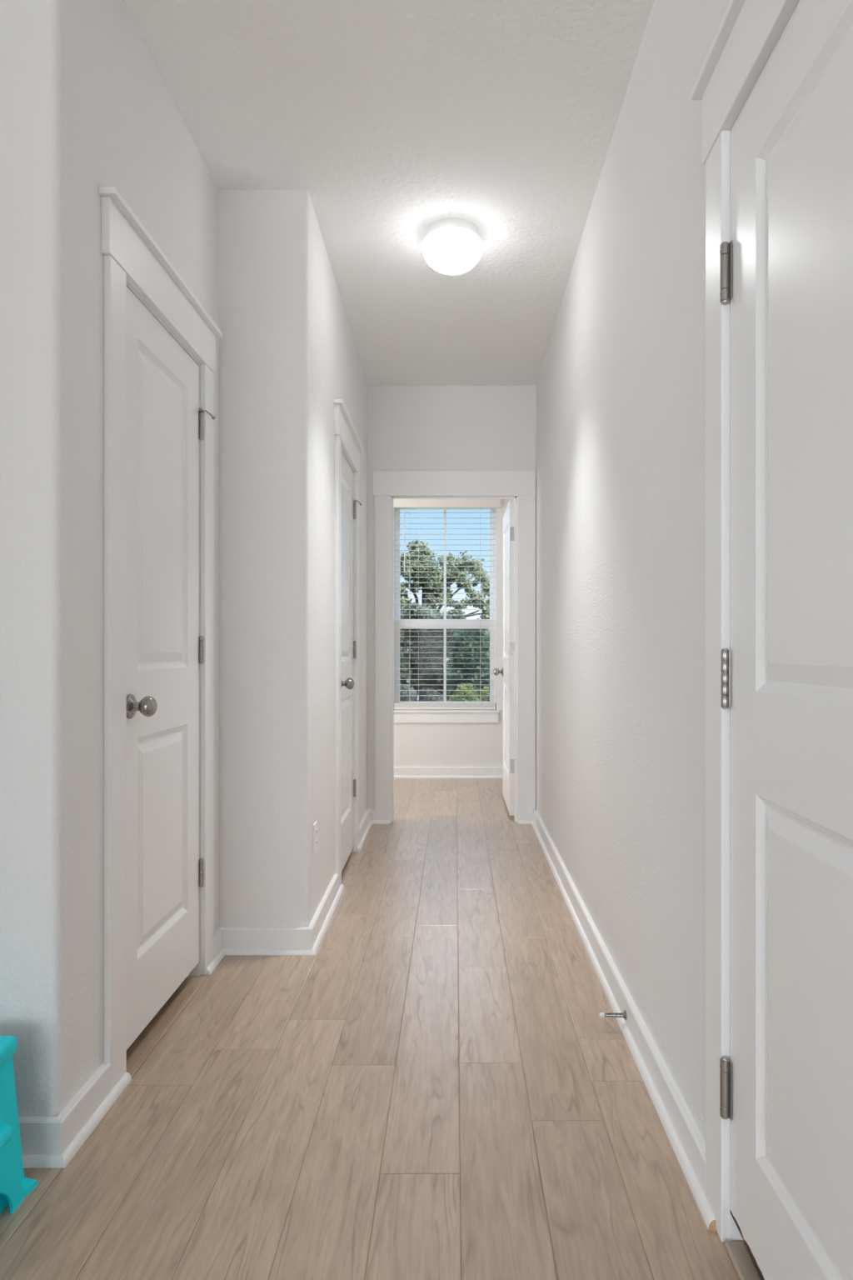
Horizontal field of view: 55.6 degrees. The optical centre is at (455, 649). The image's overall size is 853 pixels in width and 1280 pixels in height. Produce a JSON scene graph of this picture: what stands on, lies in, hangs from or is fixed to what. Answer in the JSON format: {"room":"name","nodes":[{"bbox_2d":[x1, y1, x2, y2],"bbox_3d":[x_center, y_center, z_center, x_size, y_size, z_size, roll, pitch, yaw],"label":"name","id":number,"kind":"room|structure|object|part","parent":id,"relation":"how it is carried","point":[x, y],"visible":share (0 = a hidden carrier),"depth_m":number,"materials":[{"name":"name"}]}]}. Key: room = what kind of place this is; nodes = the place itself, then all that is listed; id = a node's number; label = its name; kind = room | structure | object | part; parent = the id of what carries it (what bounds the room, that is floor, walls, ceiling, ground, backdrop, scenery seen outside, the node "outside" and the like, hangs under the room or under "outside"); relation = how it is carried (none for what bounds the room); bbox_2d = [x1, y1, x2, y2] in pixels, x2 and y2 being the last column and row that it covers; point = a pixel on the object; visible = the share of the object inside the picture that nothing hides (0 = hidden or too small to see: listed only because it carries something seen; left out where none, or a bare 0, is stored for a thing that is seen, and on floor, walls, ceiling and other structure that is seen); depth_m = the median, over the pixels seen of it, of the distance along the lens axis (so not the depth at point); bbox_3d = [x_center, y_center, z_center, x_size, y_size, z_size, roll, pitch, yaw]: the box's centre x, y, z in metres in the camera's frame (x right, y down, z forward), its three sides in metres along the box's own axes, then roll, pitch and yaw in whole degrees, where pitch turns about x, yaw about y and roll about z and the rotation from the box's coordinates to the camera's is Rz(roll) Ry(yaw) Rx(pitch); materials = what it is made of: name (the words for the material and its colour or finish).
{"room":"home hallway","nodes":[
{"label":"home hallway","id":0,"kind":"room"},
{"bbox_2d":[0,0,117,1116],"bbox_3d":[-3.676,-0.281,1.883,5.648,2.743,0.307,0,0,0],"label":"wall","id":1,"kind":"structure","parent":0,"point":[58,58],"depth_m":1.73,"materials":[{"name":"paint"}]},
{"bbox_2d":[18,1062,131,1168],"bbox_3d":[-3.635,1.045,1.873,5.630,0.090,0.349,0,0,0],"label":"baseboard","id":2,"kind":"structure","parent":1,"relation":"attached to","point":[46,1142],"depth_m":1.74,"materials":[{"name":"white paint"}]},
{"bbox_2d":[117,0,218,931],"bbox_3d":[-0.909,-0.281,2.474,0.115,2.743,0.873,0,0,0],"label":"wall","id":3,"kind":"structure","parent":0,"point":[163,177],"depth_m":2.44,"materials":[{"name":"paint"}]},
{"bbox_2d":[99,186,222,1090],"bbox_3d":[-0.889,-0.007,2.376,0.155,2.195,0.891,0,0,0],"label":"door frame","id":4,"kind":"structure","parent":3,"relation":"attached to","point":[133,260],"depth_m":2.05,"materials":[{"name":"white paint"}]},
{"bbox_3d":[-0.843,0.068,2.003,0.018,2.044,0.095,0,0,0],"label":"casing","id":5,"kind":"part","parent":4,"relation":"part of","materials":[{"name":"white paint"}]},
{"bbox_3d":[-0.842,-1.022,2.376,0.021,0.135,0.863,0,0,0],"label":"head casing","id":6,"kind":"part","parent":4,"relation":"part of","materials":[{"name":"white paint"}]},
{"bbox_3d":[-0.832,-1.097,2.376,0.040,0.016,0.891,0,0,0],"label":"cap moulding","id":7,"kind":"part","parent":4,"relation":"part of","materials":[{"name":"white paint"}]},
{"bbox_3d":[-0.843,0.068,2.748,0.018,2.044,0.095,0,0,0],"label":"casing","id":8,"kind":"part","parent":4,"relation":"part of","materials":[{"name":"white paint"}]},
{"bbox_2d":[126,286,214,1049],"bbox_3d":[-0.872,0.050,2.402,0.178,1.985,0.686,0,0,0],"label":"door","id":9,"kind":"structure","parent":3,"relation":"in","point":[165,417],"depth_m":2.35,"materials":[{"name":"white paint"}]},
{"bbox_2d":[205,874,344,974],"bbox_3d":[-0.675,1.045,3.196,0.354,0.090,0.984,0,0,0],"label":"baseboard","id":10,"kind":"structure","parent":3,"relation":"attached to","point":[227,940],"depth_m":2.89,"materials":[{"name":"white paint"}]},
{"bbox_2d":[218,190,337,926],"bbox_3d":[-3.515,-0.281,3.294,5.970,2.743,0.768,0,0,0],"label":"wall","id":11,"kind":"structure","parent":0,"point":[277,287],"depth_m":2.91,"materials":[{"name":"paint"}]},
{"bbox_2d":[313,820,317,854],"bbox_3d":[-0.527,0.713,3.050,0.009,0.115,0.070,0,0,0],"label":"wall outlet","id":12,"kind":"object","parent":11,"relation":"attached to","point":[315,825],"visible":1,"depth_m":3.03,"materials":[{"name":"white plastic"}]},
{"bbox_2d":[337,288,367,824],"bbox_3d":[-0.602,-0.281,4.374,0.115,2.743,1.393,0,0,-1],"label":"wall","id":13,"kind":"structure","parent":0,"point":[352,383],"depth_m":4.71,"materials":[{"name":"paint"}]},
{"bbox_2d":[334,399,364,888],"bbox_3d":[-0.578,-0.007,4.018,0.163,2.195,0.893,0,0,0],"label":"door frame","id":14,"kind":"structure","parent":13,"relation":"attached to","point":[347,442],"depth_m":3.68,"materials":[{"name":"white paint"}]},
{"bbox_3d":[-0.528,0.068,3.645,0.019,2.044,0.095,0,0,0],"label":"casing","id":15,"kind":"part","parent":14,"relation":"part of","materials":[{"name":"white paint"}]},
{"bbox_3d":[-0.531,-1.022,4.018,0.021,0.135,0.865,0,0,-1],"label":"head casing","id":16,"kind":"part","parent":14,"relation":"part of","materials":[{"name":"white paint"}]},
{"bbox_3d":[-0.521,-1.097,4.018,0.040,0.016,0.893,0,0,-1],"label":"cap moulding","id":17,"kind":"part","parent":14,"relation":"part of","materials":[{"name":"white paint"}]},
{"bbox_3d":[-0.536,0.068,4.391,0.019,2.044,0.095,0,0,0],"label":"casing","id":18,"kind":"part","parent":14,"relation":"part of","materials":[{"name":"white paint"}]},
{"bbox_2d":[341,451,361,871],"bbox_3d":[-0.558,0.059,4.044,0.178,2.005,0.689,0,0,0],"label":"door","id":19,"kind":"structure","parent":13,"relation":"in","point":[348,506],"depth_m":4.08,"materials":[{"name":"white paint"}]},
{"bbox_2d":[357,808,389,851],"bbox_3d":[-0.480,1.045,4.709,0.144,0.090,0.723,0,0,0],"label":"baseboard","id":20,"kind":"structure","parent":13,"relation":"attached to","point":[368,818],"depth_m":4.83,"materials":[{"name":"white paint"}]},
{"bbox_2d":[0,778,763,1279],"bbox_3d":[-2.250,1.147,-0.037,8.700,0.126,14.125,0,0,0],"label":"floor","id":21,"kind":"structure","parent":0,"point":[192,1172],"depth_m":1.89,"materials":[{"name":"brown wood"}]},
{"bbox_2d":[0,1035,37,1214],"bbox_3d":[-1.085,0.937,1.492,0.472,0.306,0.313,0,0,0],"label":"step stool","id":22,"kind":"object","parent":21,"relation":"on","point":[14,1187],"visible":1,"depth_m":1.59,"materials":[{"name":"teal plastic"}]},
{"bbox_2d":[725,1241,761,1279],"bbox_3d":[0.509,1.085,1.073,0.036,0.010,0.809,0,0,0],"label":"threshold","id":23,"kind":"object","parent":21,"relation":"on","point":[742,1262],"visible":1,"depth_m":1.43,"materials":[{"name":"brown wood"}]},
{"bbox_2d":[120,0,654,385],"bbox_3d":[-2.250,-1.713,-0.037,8.700,0.120,14.125,0,0,0],"label":"ceiling","id":24,"kind":"structure","parent":0,"point":[396,118],"depth_m":2.60,"materials":[{"name":"paint"}]},
{"bbox_2d":[422,217,482,274],"bbox_3d":[-0.012,-1.576,3.200,0.238,0.154,0.238,0,0,0],"label":"ceiling light","id":25,"kind":"object","parent":24,"relation":"attached to","point":[451,246],"visible":1,"depth_m":3.12,"materials":[{"name":"white glass"}]},
{"bbox_2d":[367,385,535,808],"bbox_3d":[-2.250,-0.281,5.128,8.500,2.743,0.115,0,0,0],"label":"wall","id":26,"kind":"structure","parent":0,"point":[410,427],"depth_m":5.07,"materials":[{"name":"paint"}]},
{"bbox_2d":[373,470,535,823],"bbox_3d":[-0.005,-0.013,5.117,1.017,2.206,0.136,0,0,0],"label":"door frame","id":27,"kind":"structure","parent":26,"relation":"attached to","point":[388,486],"depth_m":5.05,"materials":[{"name":"white paint"}]},
{"bbox_3d":[-0.455,0.065,5.061,0.095,2.050,0.018,0,0,0],"label":"casing","id":28,"kind":"part","parent":27,"relation":"part of","materials":[{"name":"white paint"}]},
{"bbox_3d":[-0.005,-1.038,5.059,1.017,0.156,0.021,0,0,0],"label":"head casing","id":29,"kind":"part","parent":27,"relation":"part of","materials":[{"name":"white paint"}]},
{"bbox_3d":[0.448,0.065,5.061,0.110,2.050,0.018,0,0,0],"label":"casing","id":30,"kind":"part","parent":27,"relation":"part of","materials":[{"name":"white paint"}]},
{"bbox_2d":[493,499,514,815],"bbox_3d":[0.367,0.053,5.567,0.178,2.030,0.764,0,0,0],"label":"door","id":31,"kind":"structure","parent":26,"relation":"in","point":[507,671],"depth_m":5.35,"materials":[{"name":"white paint"}]},
{"bbox_2d":[394,498,514,766],"bbox_3d":[-0.150,-0.281,6.945,4.300,2.743,0.160,0,0,0],"label":"wall","id":32,"kind":"structure","parent":0,"point":[415,744],"depth_m":6.87,"materials":[{"name":"paint"}]},
{"bbox_2d":[394,507,499,723],"bbox_3d":[-0.086,-0.315,6.912,0.924,1.880,0.165,0,0,0],"label":"window","id":33,"kind":"structure","parent":32,"relation":"attached to","point":[400,716],"depth_m":6.93,"materials":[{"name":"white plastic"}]},
{"bbox_3d":[-0.088,-0.714,6.977,0.821,1.027,0.028,0,0,0],"label":"sash","id":34,"kind":"part","parent":33,"relation":"part of","materials":[{"name":"clear glass"}]},
{"bbox_3d":[-0.088,0.116,6.945,0.821,0.746,0.028,0,0,0],"label":"sash","id":35,"kind":"part","parent":33,"relation":"part of","materials":[{"name":"white plastic"}]},
{"bbox_3d":[-0.086,0.527,6.878,0.924,0.020,0.097,0,0,0],"label":"sill","id":36,"kind":"part","parent":33,"relation":"part of","materials":[{"name":"white paint"}]},
{"bbox_2d":[394,499,500,709],"bbox_3d":[-0.082,-0.379,6.878,0.936,1.787,0.087,0,0,0],"label":"window blind","id":37,"kind":"object","parent":32,"relation":"attached to","point":[404,503],"visible":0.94,"depth_m":6.87,"materials":[{"name":"white plastic"}]},
{"bbox_3d":[-0.088,0.505,6.896,0.861,0.019,0.046,0,0,0],"label":"rail","id":38,"kind":"part","parent":37,"relation":"part of","materials":[{"name":"white plastic"}]},
{"bbox_3d":[0.215,-0.367,6.895,0.002,1.705,0.053,0,0,0],"label":"ladder cord","id":39,"kind":"part","parent":37,"relation":"part of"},
{"bbox_2d":[394,766,503,778],"bbox_3d":[-0.450,1.045,6.849,3.500,0.090,0.032,0,0,0],"label":"baseboard","id":40,"kind":"structure","parent":32,"relation":"attached to","point":[399,772],"depth_m":6.85,"materials":[{"name":"white paint"}]},
{"bbox_3d":[-0.450,1.081,6.840,3.500,0.019,0.014,0,0,0],"label":"shoe moulding","id":41,"kind":"part","parent":40,"relation":"part of","materials":[{"name":"white paint"}]},
{"bbox_2d":[535,0,729,1142],"bbox_3d":[0.565,-0.281,2.385,0.115,2.743,5.370,0,0,0],"label":"wall","id":42,"kind":"structure","parent":0,"point":[621,386],"depth_m":2.27,"materials":[{"name":"paint"}]},
{"bbox_2d":[599,1010,627,1019],"bbox_3d":[0.451,1.048,2.315,0.076,0.026,0.026,0,0,0],"label":"door stop","id":43,"kind":"object","parent":42,"relation":"attached to","point":[623,1014],"visible":1,"depth_m":2.31,"materials":[{"name":"grey metal"}]},
{"bbox_2d":[518,808,715,1230],"bbox_3d":[0.451,1.045,3.293,0.113,0.090,3.554,0,0,0],"label":"baseboard","id":44,"kind":"structure","parent":42,"relation":"attached to","point":[687,1141],"depth_m":2.10,"materials":[{"name":"white paint"}]},
{"bbox_2d":[690,0,801,1241],"bbox_3d":[0.544,-0.007,1.073,0.155,2.195,1.067,0,0,0],"label":"door frame","id":45,"kind":"structure","parent":42,"relation":"attached to","point":[748,33],"depth_m":1.50,"materials":[{"name":"white paint"}]},
{"bbox_3d":[0.498,0.068,1.532,0.018,2.044,0.095,0,0,0],"label":"casing","id":46,"kind":"part","parent":45,"relation":"part of","materials":[{"name":"white paint"}]},
{"bbox_3d":[0.487,-1.097,1.073,0.040,0.016,1.067,0,0,0],"label":"cap moulding","id":47,"kind":"part","parent":45,"relation":"part of","materials":[{"name":"white paint"}]},
{"bbox_3d":[0.496,-1.022,1.073,0.021,0.135,1.039,0,0,0],"label":"head casing","id":48,"kind":"part","parent":45,"relation":"part of","materials":[{"name":"white paint"}]},
{"bbox_2d":[720,0,852,1279],"bbox_3d":[0.520,0.043,1.078,0.178,1.973,0.819,0,0,0],"label":"door","id":49,"kind":"structure","parent":42,"relation":"in","point":[787,264],"depth_m":1.21,"materials":[{"name":"white paint"}]},
{"label":"outside","id":50,"kind":"structure","parent":0,"visible":0},
{"bbox_2d":[400,664,474,701],"bbox_3d":[0.000,1.990,63.682,120.000,0.300,112.635,0,0,0],"label":"ground","id":51,"kind":"structure","parent":50,"point":[407,681],"depth_m":32.75,"materials":[{"name":"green plant"}]},
{"bbox_2d":[400,629,412,686],"bbox_3d":[-2.745,0.242,29.845,2.409,3.355,2.044,0,0,0],"label":"bush","id":52,"kind":"object","parent":51,"relation":"on","point":[404,674],"visible":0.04,"depth_m":29.25,"materials":[{"name":"green plant"}]},
{"bbox_2d":[400,683,415,701],"bbox_3d":[-1.780,1.456,24.476,1.181,0.867,1.035,0,0,0],"label":"bush","id":53,"kind":"object","parent":51,"relation":"on","point":[402,687],"visible":0.27,"depth_m":24.34,"materials":[{"name":"green plant"}]},
{"bbox_2d":[400,601,444,693],"bbox_3d":[-1.332,-0.025,32.382,2.692,3.735,2.077,0,0,0],"label":"bush","id":54,"kind":"object","parent":51,"relation":"on","point":[408,614],"visible":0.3,"depth_m":31.85,"materials":[{"name":"green plant"}]},
{"bbox_2d":[411,687,444,701],"bbox_3d":[-0.869,1.555,25.621,1.084,0.713,0.980,0,0,0],"label":"bush","id":55,"kind":"object","parent":51,"relation":"on","point":[424,698],"visible":0.67,"depth_m":25.42,"materials":[{"name":"green plant"}]},
{"bbox_2d":[417,608,466,699],"bbox_3d":[-0.350,0.191,29.853,2.212,3.389,1.942,0,0,0],"label":"bush","id":56,"kind":"object","parent":51,"relation":"on","point":[455,614],"visible":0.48,"depth_m":29.41,"materials":[{"name":"green plant"}]},
{"bbox_2d":[400,540,489,619],"bbox_3d":[-1.095,-1.449,35.992,6.224,6.596,3.942,0,0,0],"label":"leafy tree","id":57,"kind":"object","parent":51,"relation":"on","point":[427,592],"visible":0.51,"depth_m":34.95,"materials":[{"name":"green plant"}]},
{"bbox_2d":[447,681,484,701],"bbox_3d":[0.294,1.434,24.300,1.171,0.886,1.048,0,0,0],"label":"bush","id":58,"kind":"object","parent":51,"relation":"on","point":[464,687],"visible":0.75,"depth_m":24.13,"materials":[{"name":"green plant"}]},
{"bbox_2d":[446,629,489,701],"bbox_3d":[0.563,0.450,27.385,1.865,2.787,1.573,0,0,4],"label":"bush","id":59,"kind":"object","parent":51,"relation":"on","point":[459,641],"visible":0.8,"depth_m":26.96,"materials":[{"name":"green plant"}]},
{"bbox_2d":[470,686,489,701],"bbox_3d":[1.014,1.522,25.848,1.132,0.697,0.874,0,0,0],"label":"bush","id":60,"kind":"object","parent":51,"relation":"on","point":[487,698],"visible":0.41,"depth_m":25.74,"materials":[{"name":"green plant"}]}
]}

